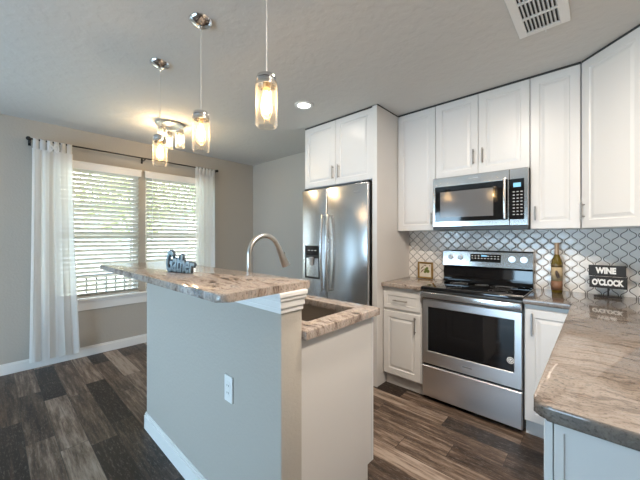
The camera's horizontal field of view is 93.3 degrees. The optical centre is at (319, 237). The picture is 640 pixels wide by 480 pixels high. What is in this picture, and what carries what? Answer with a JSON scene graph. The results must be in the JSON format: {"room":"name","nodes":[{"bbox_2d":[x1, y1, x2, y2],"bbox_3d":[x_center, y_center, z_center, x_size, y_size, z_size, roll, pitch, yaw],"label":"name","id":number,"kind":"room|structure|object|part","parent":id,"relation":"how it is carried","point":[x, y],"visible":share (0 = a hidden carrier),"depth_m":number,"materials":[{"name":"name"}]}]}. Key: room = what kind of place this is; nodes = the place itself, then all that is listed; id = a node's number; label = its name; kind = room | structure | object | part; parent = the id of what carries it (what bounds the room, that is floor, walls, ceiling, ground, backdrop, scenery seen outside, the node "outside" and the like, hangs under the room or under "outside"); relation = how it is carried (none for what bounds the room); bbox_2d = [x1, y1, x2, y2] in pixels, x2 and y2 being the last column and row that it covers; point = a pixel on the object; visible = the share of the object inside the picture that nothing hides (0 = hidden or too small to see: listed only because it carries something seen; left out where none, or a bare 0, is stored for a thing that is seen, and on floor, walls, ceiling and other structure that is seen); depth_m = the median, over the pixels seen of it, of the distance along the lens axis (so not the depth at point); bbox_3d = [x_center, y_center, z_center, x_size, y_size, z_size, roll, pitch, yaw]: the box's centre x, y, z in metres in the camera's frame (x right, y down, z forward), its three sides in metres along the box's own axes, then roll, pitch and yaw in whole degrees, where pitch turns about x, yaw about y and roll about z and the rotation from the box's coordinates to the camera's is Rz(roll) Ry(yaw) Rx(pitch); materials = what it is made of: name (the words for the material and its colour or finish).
{"room":"kitchen","nodes":[
{"label":"kitchen","id":0,"kind":"room"},
{"bbox_2d":[0,114,252,364],"bbox_3d":[-3.408,0.077,3.121,0.120,2.719,6.374,0,0,43],"label":"wall","id":1,"kind":"structure","parent":0,"point":[233,180],"depth_m":3.69,"materials":[{"name":"grey paint"}]},
{"bbox_2d":[0,334,146,375],"bbox_3d":[-3.357,1.379,3.074,0.016,0.115,6.374,0,0,43],"label":"baseboard","id":2,"kind":"structure","parent":1,"relation":"attached to","point":[18,366],"depth_m":3.60,"materials":[{"name":"white paint"}]},
{"bbox_2d":[75,179,135,293],"bbox_3d":[-2.789,-0.063,3.810,0.057,1.600,0.825,0,0,43],"label":"window","id":3,"kind":"structure","parent":1,"relation":"in","point":[132,179],"depth_m":4.08,"materials":[{"name":"white paint"}]},
{"bbox_3d":[-2.785,-0.021,3.806,0.047,0.065,0.745,0,0,43],"label":"meeting rail","id":4,"kind":"part","parent":3,"relation":"part of","materials":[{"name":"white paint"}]},
{"bbox_2d":[73,160,141,298],"bbox_3d":[-2.702,-0.086,3.741,0.074,1.622,0.882,0,0,43],"label":"window blind","id":5,"kind":"object","parent":3,"relation":"attached to","point":[80,167],"visible":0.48,"depth_m":3.78,"materials":[{"name":"grey plastic"}]},
{"bbox_3d":[-2.897,-0.053,3.545,0.051,1.520,0.002,0,0,43],"label":"ladder cord","id":6,"kind":"part","parent":5,"relation":"part of","materials":[{"name":"white fabric"}]},
{"bbox_3d":[-2.710,0.715,3.748,0.047,0.020,0.820,0,0,43],"label":"rail","id":7,"kind":"part","parent":5,"relation":"part of","materials":[{"name":"grey plastic"}]},
{"bbox_2d":[77,291,146,310],"bbox_3d":[-2.427,0.810,4.105,0.100,0.143,1.850,0,0,43],"label":"trim","id":8,"kind":"structure","parent":1,"relation":"attached to","point":[84,304],"depth_m":3.83,"materials":[{"name":"white paint"}]},
{"bbox_2d":[26,136,217,172],"bbox_3d":[-2.394,-1.033,4.024,0.146,0.072,2.195,0,0,43],"label":"curtain rod","id":9,"kind":"object","parent":1,"relation":"attached to","point":[28,138],"visible":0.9,"depth_m":3.81,"materials":[{"name":"black metal"}]},
{"bbox_2d":[29,138,79,363],"bbox_3d":[-2.923,0.145,3.344,0.083,2.408,0.429,0,0,43],"label":"sheer curtain","id":10,"kind":"object","parent":9,"relation":"hanging from","point":[54,323],"visible":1,"depth_m":3.35,"materials":[{"name":"white fabric"}]},
{"bbox_2d":[195,167,214,266],"bbox_3d":[-1.754,0.145,4.642,0.079,2.408,0.360,0,0,43],"label":"sheer curtain","id":11,"kind":"object","parent":9,"relation":"hanging from","point":[204,179],"visible":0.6,"depth_m":4.64,"materials":[{"name":"white fabric"}]},
{"bbox_2d":[146,178,194,286],"bbox_3d":[-2.163,-0.063,4.490,0.057,1.600,0.825,0,0,43],"label":"window","id":12,"kind":"structure","parent":1,"relation":"in","point":[146,178],"depth_m":4.22,"materials":[{"name":"white paint"}]},
{"bbox_3d":[-2.167,-0.063,4.494,0.045,1.600,0.825,0,0,43],"label":"frame","id":13,"kind":"part","parent":12,"relation":"part of","materials":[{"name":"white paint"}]},
{"bbox_2d":[144,171,194,289],"bbox_3d":[-2.085,-0.086,4.411,0.074,1.622,0.875,0,0,43],"label":"window blind","id":14,"kind":"object","parent":12,"relation":"attached to","point":[160,178],"visible":0.56,"depth_m":4.33,"materials":[{"name":"grey plastic"}]},
{"bbox_3d":[-2.277,-0.053,4.218,0.051,1.520,0.002,0,0,43],"label":"ladder cord","id":15,"kind":"part","parent":14,"relation":"part of","materials":[{"name":"white fabric"}]},
{"bbox_3d":[-2.159,-0.021,4.487,0.047,0.065,0.745,0,0,43],"label":"meeting rail","id":16,"kind":"part","parent":12,"relation":"part of","materials":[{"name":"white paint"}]},
{"bbox_2d":[0,342,543,479],"bbox_3d":[-0.774,1.462,0.695,7.281,0.050,6.614,0,0,43],"label":"floor","id":17,"kind":"structure","parent":0,"point":[82,418],"depth_m":2.22,"materials":[{"name":"brown wood"}]},
{"bbox_2d":[144,283,307,479],"bbox_3d":[-0.700,0.829,1.783,1.624,1.216,0.154,0,0,43],"label":"wall","id":18,"kind":"structure","parent":17,"relation":"on","point":[192,342],"depth_m":1.51,"materials":[{"name":"grey paint"}]},
{"bbox_3d":[-0.697,1.376,1.786,1.594,0.122,0.133,0,0,43],"label":"baseboard","id":19,"kind":"part","parent":18,"relation":"part of","materials":[{"name":"white paint"}]},
{"bbox_2d":[100,261,309,302],"bbox_3d":[-0.784,0.205,1.713,1.649,0.030,0.442,0,0,43],"label":"countertop","id":20,"kind":"structure","parent":18,"relation":"on","point":[216,285],"depth_m":1.30,"materials":[{"name":"stone"}]},
{"bbox_2d":[166,250,196,273],"bbox_3d":[-0.744,0.129,1.615,0.232,0.122,0.014,0,0,28],"label":"word sign","id":21,"kind":"object","parent":20,"relation":"on","point":[179,264],"visible":1,"depth_m":1.62,"materials":[{"name":"blue wood"}]},
{"bbox_2d":[224,373,232,403],"bbox_3d":[-0.447,0.741,1.478,0.073,0.128,0.010,0,0,43],"label":"wall outlet","id":22,"kind":"object","parent":18,"relation":"attached to","point":[228,380],"visible":1,"depth_m":1.47,"materials":[{"name":"white plastic"}]},
{"bbox_2d":[226,381,229,397],"bbox_3d":[-0.450,0.741,1.475,0.034,0.072,0.002,0,0,43],"label":"receptacle","id":23,"kind":"object","parent":22,"relation":"attached to","point":[227,382],"depth_m":1.47,"materials":[{"name":"white plastic"}]},
{"bbox_3d":[-0.700,0.265,1.783,1.624,0.088,0.154,0,0,43],"label":"cornice trim","id":24,"kind":"part","parent":18,"relation":"part of","materials":[{"name":"white paint"}]},
{"bbox_2d":[302,317,372,479],"bbox_3d":[-0.442,0.940,2.054,1.536,0.994,0.601,0,0,43],"label":"base cabinet","id":25,"kind":"object","parent":17,"relation":"on","point":[337,365],"visible":0.27,"depth_m":1.50,"materials":[{"name":"white paint"}]},
{"bbox_2d":[302,294,379,339],"bbox_3d":[-0.441,0.422,2.048,1.587,0.040,0.598,0,0,43],"label":"countertop","id":26,"kind":"structure","parent":25,"relation":"on","point":[350,313],"depth_m":1.57,"materials":[{"name":"stone"}]},
{"bbox_2d":[247,233,289,271],"bbox_3d":[-0.281,0.189,1.784,0.130,0.426,0.321,0,0,43],"label":"faucet","id":27,"kind":"object","parent":26,"relation":"on","point":[283,259],"visible":0.57,"depth_m":1.79,"materials":[{"name":"silver metal"}]},
{"bbox_2d":[302,304,339,320],"bbox_3d":[-0.210,0.540,1.845,0.788,0.194,0.416,0,0,43],"label":"sink","id":28,"kind":"object","parent":26,"relation":"in","point":[309,312],"visible":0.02,"depth_m":1.95,"materials":[{"name":"grey metal"}]},
{"bbox_3d":[0.288,0.858,1.736,0.032,0.828,0.019,0,0,43],"label":"frame","id":29,"kind":"part","parent":25,"relation":"part of","materials":[{"name":"white paint"}]},
{"bbox_2d":[303,180,371,305],"bbox_3d":[0.342,0.425,3.448,0.908,1.963,0.772,0,0,43],"label":"refrigerator","id":30,"kind":"object","parent":17,"relation":"on","point":[337,220],"visible":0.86,"depth_m":3.14,"materials":[{"name":"grey metal"}]},
{"bbox_3d":[-0.048,0.419,3.417,0.376,1.915,0.062,0,0,43],"label":"freezer door","id":31,"kind":"part","parent":30,"relation":"part of","materials":[{"name":"metal"}]},
{"bbox_3d":[0.021,0.167,3.267,0.028,0.822,0.070,0,0,43],"label":"handle","id":32,"kind":"part","parent":30,"relation":"part of","materials":[{"name":"silver metal"}]},
{"bbox_3d":[0.080,0.167,3.213,0.028,0.822,0.070,0,0,43],"label":"handle","id":33,"kind":"part","parent":30,"relation":"part of","materials":[{"name":"silver metal"}]},
{"bbox_3d":[0.289,0.419,3.107,0.524,1.915,0.062,0,0,43],"label":"fridge door","id":34,"kind":"part","parent":30,"relation":"part of","materials":[{"name":"metal"}]},
{"bbox_2d":[372,104,408,386],"bbox_3d":[0.754,0.078,3.158,0.053,2.718,0.673,0,0,43],"label":"panel","id":35,"kind":"object","parent":17,"relation":"on","point":[390,246],"visible":0.65,"depth_m":2.97,"materials":[{"name":"white laminate"}]},
{"bbox_2d":[384,286,423,394],"bbox_3d":[0.943,0.959,3.033,0.390,0.957,0.601,0,0,43],"label":"base cabinet","id":36,"kind":"object","parent":17,"relation":"on","point":[403,308],"visible":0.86,"depth_m":2.83,"materials":[{"name":"white paint"}]},
{"bbox_3d":[0.767,0.600,2.842,0.378,0.165,0.019,0,0,43],"label":"drawer","id":37,"kind":"part","parent":36,"relation":"part of","materials":[{"name":"white paint"}]},
{"bbox_3d":[0.767,1.010,2.842,0.378,0.605,0.019,0,0,43],"label":"door","id":38,"kind":"part","parent":36,"relation":"part of","materials":[{"name":"white paint"}]},
{"bbox_2d":[381,276,441,290],"bbox_3d":[0.943,0.457,3.031,0.394,0.040,0.593,0,0,43],"label":"countertop","id":39,"kind":"structure","parent":36,"relation":"on","point":[411,283],"depth_m":2.92,"materials":[{"name":"stone"}]},
{"bbox_2d":[418,262,432,278],"bbox_3d":[1.111,0.348,3.190,0.163,0.175,0.018,0,0,43],"label":"picture frame","id":40,"kind":"object","parent":39,"relation":"on","point":[425,269],"visible":1,"depth_m":3.18,"materials":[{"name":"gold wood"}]},
{"bbox_2d":[420,264,430,276],"bbox_3d":[1.110,0.348,3.188,0.123,0.135,0.002,0,0,43],"label":"print","id":41,"kind":"object","parent":40,"relation":"attached to","point":[425,269],"depth_m":3.19,"materials":[{"name":"beige paper"}]},
{"bbox_2d":[420,249,533,429],"bbox_3d":[1.359,0.781,2.626,0.762,1.312,0.596,0,0,43],"label":"range","id":42,"kind":"object","parent":17,"relation":"on","point":[474,317],"visible":0.98,"depth_m":2.47,"materials":[{"name":"grey metal"}]},
{"bbox_3d":[1.186,0.500,2.439,0.752,0.050,0.086,0,0,43],"label":"handle","id":43,"kind":"part","parent":42,"relation":"part of","materials":[{"name":"silver metal"}]},
{"bbox_3d":[1.201,0.830,2.456,0.748,0.565,0.040,0,0,43],"label":"oven door","id":44,"kind":"part","parent":42,"relation":"part of","materials":[{"name":"metal"}]},
{"bbox_3d":[1.202,1.266,2.456,0.748,0.272,0.038,0,0,43],"label":"drawer","id":45,"kind":"part","parent":42,"relation":"part of","materials":[{"name":"metal"}]},
{"bbox_2d":[421,280,533,300],"bbox_3d":[1.360,0.447,2.628,0.762,0.025,0.532,0,0,43],"label":"cooktop","id":46,"kind":"object","parent":42,"relation":"in","point":[468,288],"depth_m":2.56,"materials":[{"name":"black glass"}]},
{"bbox_3d":[1.666,0.194,2.628,0.054,0.054,0.038,0,0,43],"label":"knob","id":47,"kind":"part","parent":42,"relation":"part of","materials":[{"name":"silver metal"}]},
{"bbox_3d":[1.731,0.194,2.568,0.054,0.054,0.038,0,0,43],"label":"knob","id":48,"kind":"part","parent":42,"relation":"part of","materials":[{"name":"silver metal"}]},
{"bbox_2d":[525,304,568,438],"bbox_3d":[1.764,0.959,2.276,0.298,0.957,0.601,0,0,43],"label":"base cabinet","id":49,"kind":"object","parent":17,"relation":"on","point":[543,325],"visible":0.45,"depth_m":2.14,"materials":[{"name":"white paint"}]},
{"bbox_3d":[1.497,0.617,2.135,0.011,0.160,0.031,0,0,43],"label":"handle","id":50,"kind":"part","parent":49,"relation":"part of","materials":[{"name":"silver metal"}]},
{"bbox_2d":[544,418,639,479],"bbox_3d":[1.378,0.959,1.188,0.634,0.957,1.616,0,0,43],"label":"base cabinet","id":51,"kind":"object","parent":17,"relation":"on","point":[569,454],"visible":0.36,"depth_m":0.76,"materials":[{"name":"white paint"}]},
{"bbox_3d":[0.784,0.902,0.996,0.019,0.830,0.522,0,0,43],"label":"door","id":52,"kind":"part","parent":51,"relation":"part of","materials":[{"name":"white paint"}]},
{"bbox_2d":[523,288,639,451],"bbox_3d":[1.450,0.457,1.477,0.925,0.040,2.193,0,0,43],"label":"countertop","id":53,"kind":"structure","parent":51,"relation":"on","point":[589,383],"depth_m":0.99,"materials":[{"name":"stone"}]},
{"bbox_2d":[551,243,562,292],"bbox_3d":[1.884,0.240,2.401,0.075,0.394,0.080,0,0,-8],"label":"wine bottle","id":54,"kind":"object","parent":53,"relation":"on","point":[556,262],"visible":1,"depth_m":2.38,"materials":[{"name":"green glass"}]},
{"bbox_2d":[589,265,627,298],"bbox_3d":[2.092,0.321,2.200,0.205,0.232,0.056,0,0,43],"label":"sign","id":55,"kind":"object","parent":53,"relation":"on","point":[612,281],"visible":1,"depth_m":2.19,"materials":[{"name":"black"}]},
{"bbox_2d":[0,0,639,165],"bbox_3d":[-0.774,-1.322,0.695,7.281,0.080,6.614,0,0,43],"label":"ceiling","id":56,"kind":"structure","parent":0,"point":[84,65],"depth_m":2.19,"materials":[{"name":"grey paint"}]},
{"bbox_2d":[149,58,169,165],"bbox_3d":[-1.180,-0.905,2.229,0.136,0.754,0.136,0,0,43],"label":"pendant lamp","id":57,"kind":"object","parent":56,"relation":"hanging from","point":[160,64],"visible":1,"depth_m":2.20,"materials":[{"name":"silver metal"}]},
{"bbox_2d":[155,119,184,144],"bbox_3d":[-1.698,-1.149,3.426,0.300,0.264,0.300,0,0,43],"label":"ceiling lamp","id":58,"kind":"object","parent":56,"relation":"attached to","point":[163,124],"visible":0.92,"depth_m":3.40,"materials":[{"name":"silver metal"}]},
{"bbox_3d":[-1.698,-1.269,3.426,0.300,0.026,0.300,0,0,43],"label":"plate","id":59,"kind":"part","parent":58,"relation":"part of","materials":[{"name":"silver metal"}]},
{"bbox_2d":[189,13,212,144],"bbox_3d":[-0.706,-0.895,1.792,0.136,0.774,0.136,0,0,43],"label":"pendant lamp","id":60,"kind":"object","parent":56,"relation":"hanging from","point":[200,21],"visible":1,"depth_m":1.77,"materials":[{"name":"silver metal"}]},
{"bbox_2d":[257,0,275,127],"bbox_3d":[-0.241,-0.890,1.364,0.136,0.784,0.136,0,0,43],"label":"pendant lamp","id":61,"kind":"object","parent":56,"relation":"hanging from","point":[266,81],"visible":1,"depth_m":1.35,"materials":[{"name":"silver metal"}]},
{"bbox_2d":[263,82,269,89],"bbox_3d":[-0.241,-0.697,1.364,0.034,0.050,0.034,0,0,43],"label":"socket","id":62,"kind":"object","parent":61,"relation":"attached to","point":[266,85],"depth_m":1.35,"materials":[{"name":"gold metal"}]},
{"bbox_3d":[-0.241,-0.989,1.364,0.004,0.497,0.004,0,0,43],"label":"cord","id":63,"kind":"part","parent":61,"relation":"part of","materials":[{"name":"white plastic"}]},
{"bbox_2d":[294,101,312,108],"bbox_3d":[-0.156,-1.277,2.931,0.184,0.008,0.184,0,0,43],"label":"recessed light","id":64,"kind":"object","parent":56,"relation":"in","point":[300,104],"visible":1,"depth_m":2.92,"materials":[{"name":"white plastic"}]},
{"bbox_2d":[504,0,570,38],"bbox_3d":[1.210,-1.269,1.675,0.254,0.026,0.504,0,0,43],"label":"ceiling vent","id":65,"kind":"object","parent":56,"relation":"in","point":[529,17],"visible":1,"depth_m":1.73,"materials":[{"name":"white metal"}]},
{"bbox_2d":[253,152,534,289],"bbox_3d":[1.426,0.077,3.084,7.281,2.719,0.120,0,0,43],"label":"wall","id":66,"kind":"structure","parent":0,"point":[278,184],"depth_m":4.92,"materials":[{"name":"grey paint"}]},
{"bbox_2d":[305,106,371,189],"bbox_3d":[0.380,-0.924,3.487,0.943,0.714,0.687,0,0,43],"label":"upper cabinet","id":67,"kind":"object","parent":66,"relation":"attached to","point":[338,151],"visible":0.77,"depth_m":3.22,"materials":[{"name":"white paint"}]},
{"bbox_3d":[0.001,-0.917,3.424,0.468,0.694,0.019,0,0,43],"label":"door","id":68,"kind":"part","parent":67,"relation":"part of","materials":[{"name":"white paint"}]},
{"bbox_3d":[0.347,-0.917,3.105,0.468,0.694,0.019,0,0,43],"label":"door","id":69,"kind":"part","parent":67,"relation":"part of","materials":[{"name":"white paint"}]},
{"bbox_2d":[398,105,435,231],"bbox_3d":[1.047,-0.672,3.141,0.399,1.218,0.293,0,0,43],"label":"upper cabinet","id":70,"kind":"object","parent":66,"relation":"attached to","point":[416,129],"visible":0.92,"depth_m":3.05,"materials":[{"name":"white paint"}]},
{"bbox_2d":[436,77,529,178],"bbox_3d":[1.473,-0.918,2.749,0.756,0.726,0.293,0,0,43],"label":"upper cabinet","id":71,"kind":"object","parent":66,"relation":"attached to","point":[488,130],"visible":0.8,"depth_m":2.63,"materials":[{"name":"white paint"}]},
{"bbox_3d":[1.262,-0.911,2.798,0.374,0.706,0.019,0,0,43],"label":"door","id":72,"kind":"part","parent":71,"relation":"part of","materials":[{"name":"white paint"}]},
{"bbox_3d":[1.357,-0.713,2.677,0.011,0.130,0.031,0,0,43],"label":"handle","id":73,"kind":"part","parent":71,"relation":"part of","materials":[{"name":"silver metal"}]},
{"bbox_3d":[1.411,-0.713,2.627,0.011,0.130,0.031,0,0,43],"label":"handle","id":74,"kind":"part","parent":71,"relation":"part of","materials":[{"name":"silver metal"}]},
{"bbox_2d":[433,167,531,230],"bbox_3d":[1.440,-0.309,2.713,0.754,0.488,0.387,0,0,43],"label":"microwave","id":75,"kind":"object","parent":71,"relation":"attached to","point":[493,200],"visible":0.97,"depth_m":2.57,"materials":[{"name":"silver metal"}]},
{"bbox_3d":[1.305,-0.305,2.650,0.592,0.324,0.004,0,0,43],"label":"door glass","id":76,"kind":"part","parent":75,"relation":"part of","materials":[{"name":"black glass"}]},
{"bbox_3d":[1.491,-0.314,2.439,0.022,0.328,0.055,0,0,43],"label":"handle","id":77,"kind":"part","parent":75,"relation":"part of","materials":[{"name":"silver metal"}]},
{"bbox_3d":[1.567,-0.305,2.407,0.100,0.324,0.003,0,0,43],"label":"control glass","id":78,"kind":"part","parent":75,"relation":"part of","materials":[{"name":"black glass"}]},
{"bbox_2d":[513,191,522,214],"bbox_3d":[1.571,-0.273,2.402,0.066,0.189,0.001,0,0,43],"label":"keypad","id":79,"kind":"object","parent":75,"relation":"attached to","point":[517,195],"depth_m":2.40,"materials":[{"name":"black"}]},
{"bbox_3d":[1.540,-0.911,2.542,0.374,0.706,0.019,0,0,43],"label":"door","id":80,"kind":"part","parent":71,"relation":"part of","materials":[{"name":"white paint"}]},
{"bbox_2d":[409,229,639,297],"bbox_3d":[1.769,0.187,2.680,2.088,0.520,0.008,0,0,43],"label":"tile backsplash","id":81,"kind":"structure","parent":66,"relation":"attached to","point":[579,249],"depth_m":2.49,"materials":[{"name":"white tile"}]},
{"bbox_2d":[530,62,580,229],"bbox_3d":[1.864,-0.672,2.388,0.306,1.218,0.293,0,0,43],"label":"upper cabinet","id":82,"kind":"object","parent":66,"relation":"attached to","point":[555,95],"visible":0.96,"depth_m":2.29,"materials":[{"name":"white paint"}]},
{"bbox_2d":[580,24,639,228],"bbox_3d":[2.112,-0.672,1.977,0.623,1.218,0.562,0,0,43],"label":"upper cabinet","id":83,"kind":"object","parent":66,"relation":"attached to","point":[610,77],"visible":1,"depth_m":1.98,"materials":[{"name":"white paint"}]},
{"bbox_3d":[1.885,-0.193,2.170,0.032,0.115,0.011,0,0,0],"label":"handle","id":84,"kind":"part","parent":83,"relation":"part of","materials":[{"name":"silver metal"}]},
{"label":"outside","id":85,"kind":"structure","parent":0,"visible":0},
{"bbox_2d":[77,249,194,293],"bbox_3d":[-14.746,1.587,16.981,35.299,0.200,55.000,0,0,43],"label":"ground","id":86,"kind":"structure","parent":85,"point":[188,249],"depth_m":9.72,"materials":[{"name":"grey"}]},
{"bbox_2d":[76,273,125,292],"bbox_3d":[-3.154,1.037,5.284,0.060,0.900,6.500,0,0,43],"label":"porch railing","id":87,"kind":"object","parent":86,"relation":"on","point":[101,273],"visible":0.02,"depth_m":4.84,"materials":[{"name":"grey paint"}]},
{"bbox_3d":[-3.154,0.612,5.284,0.060,0.050,6.500,0,0,43],"label":"rail","id":88,"kind":"part","parent":87,"relation":"part of","materials":[{"name":"grey paint"}]},
{"bbox_2d":[74,173,185,288],"bbox_3d":[-4.580,-0.166,7.429,2.329,3.320,2.443,0,0,43],"label":"tree","id":89,"kind":"object","parent":86,"relation":"on","point":[82,173],"visible":0.09,"depth_m":7.08,"materials":[{"name":"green plant"}]},
{"bbox_2d":[74,203,190,274],"bbox_3d":[-9.998,0.087,14.239,4.600,2.800,6.400,0,0,43],"label":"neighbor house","id":90,"kind":"structure","parent":86,"relation":"on","point":[74,203],"depth_m":12.61,"materials":[{"name":"grey"}]},
{"bbox_2d":[165,183,194,221],"bbox_3d":[-3.620,-0.708,10.108,3.219,4.401,3.112,0,0,43],"label":"tree","id":91,"kind":"object","parent":86,"relation":"on","point":[165,183],"visible":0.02,"depth_m":9.55,"materials":[{"name":"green plant"}]}
]}

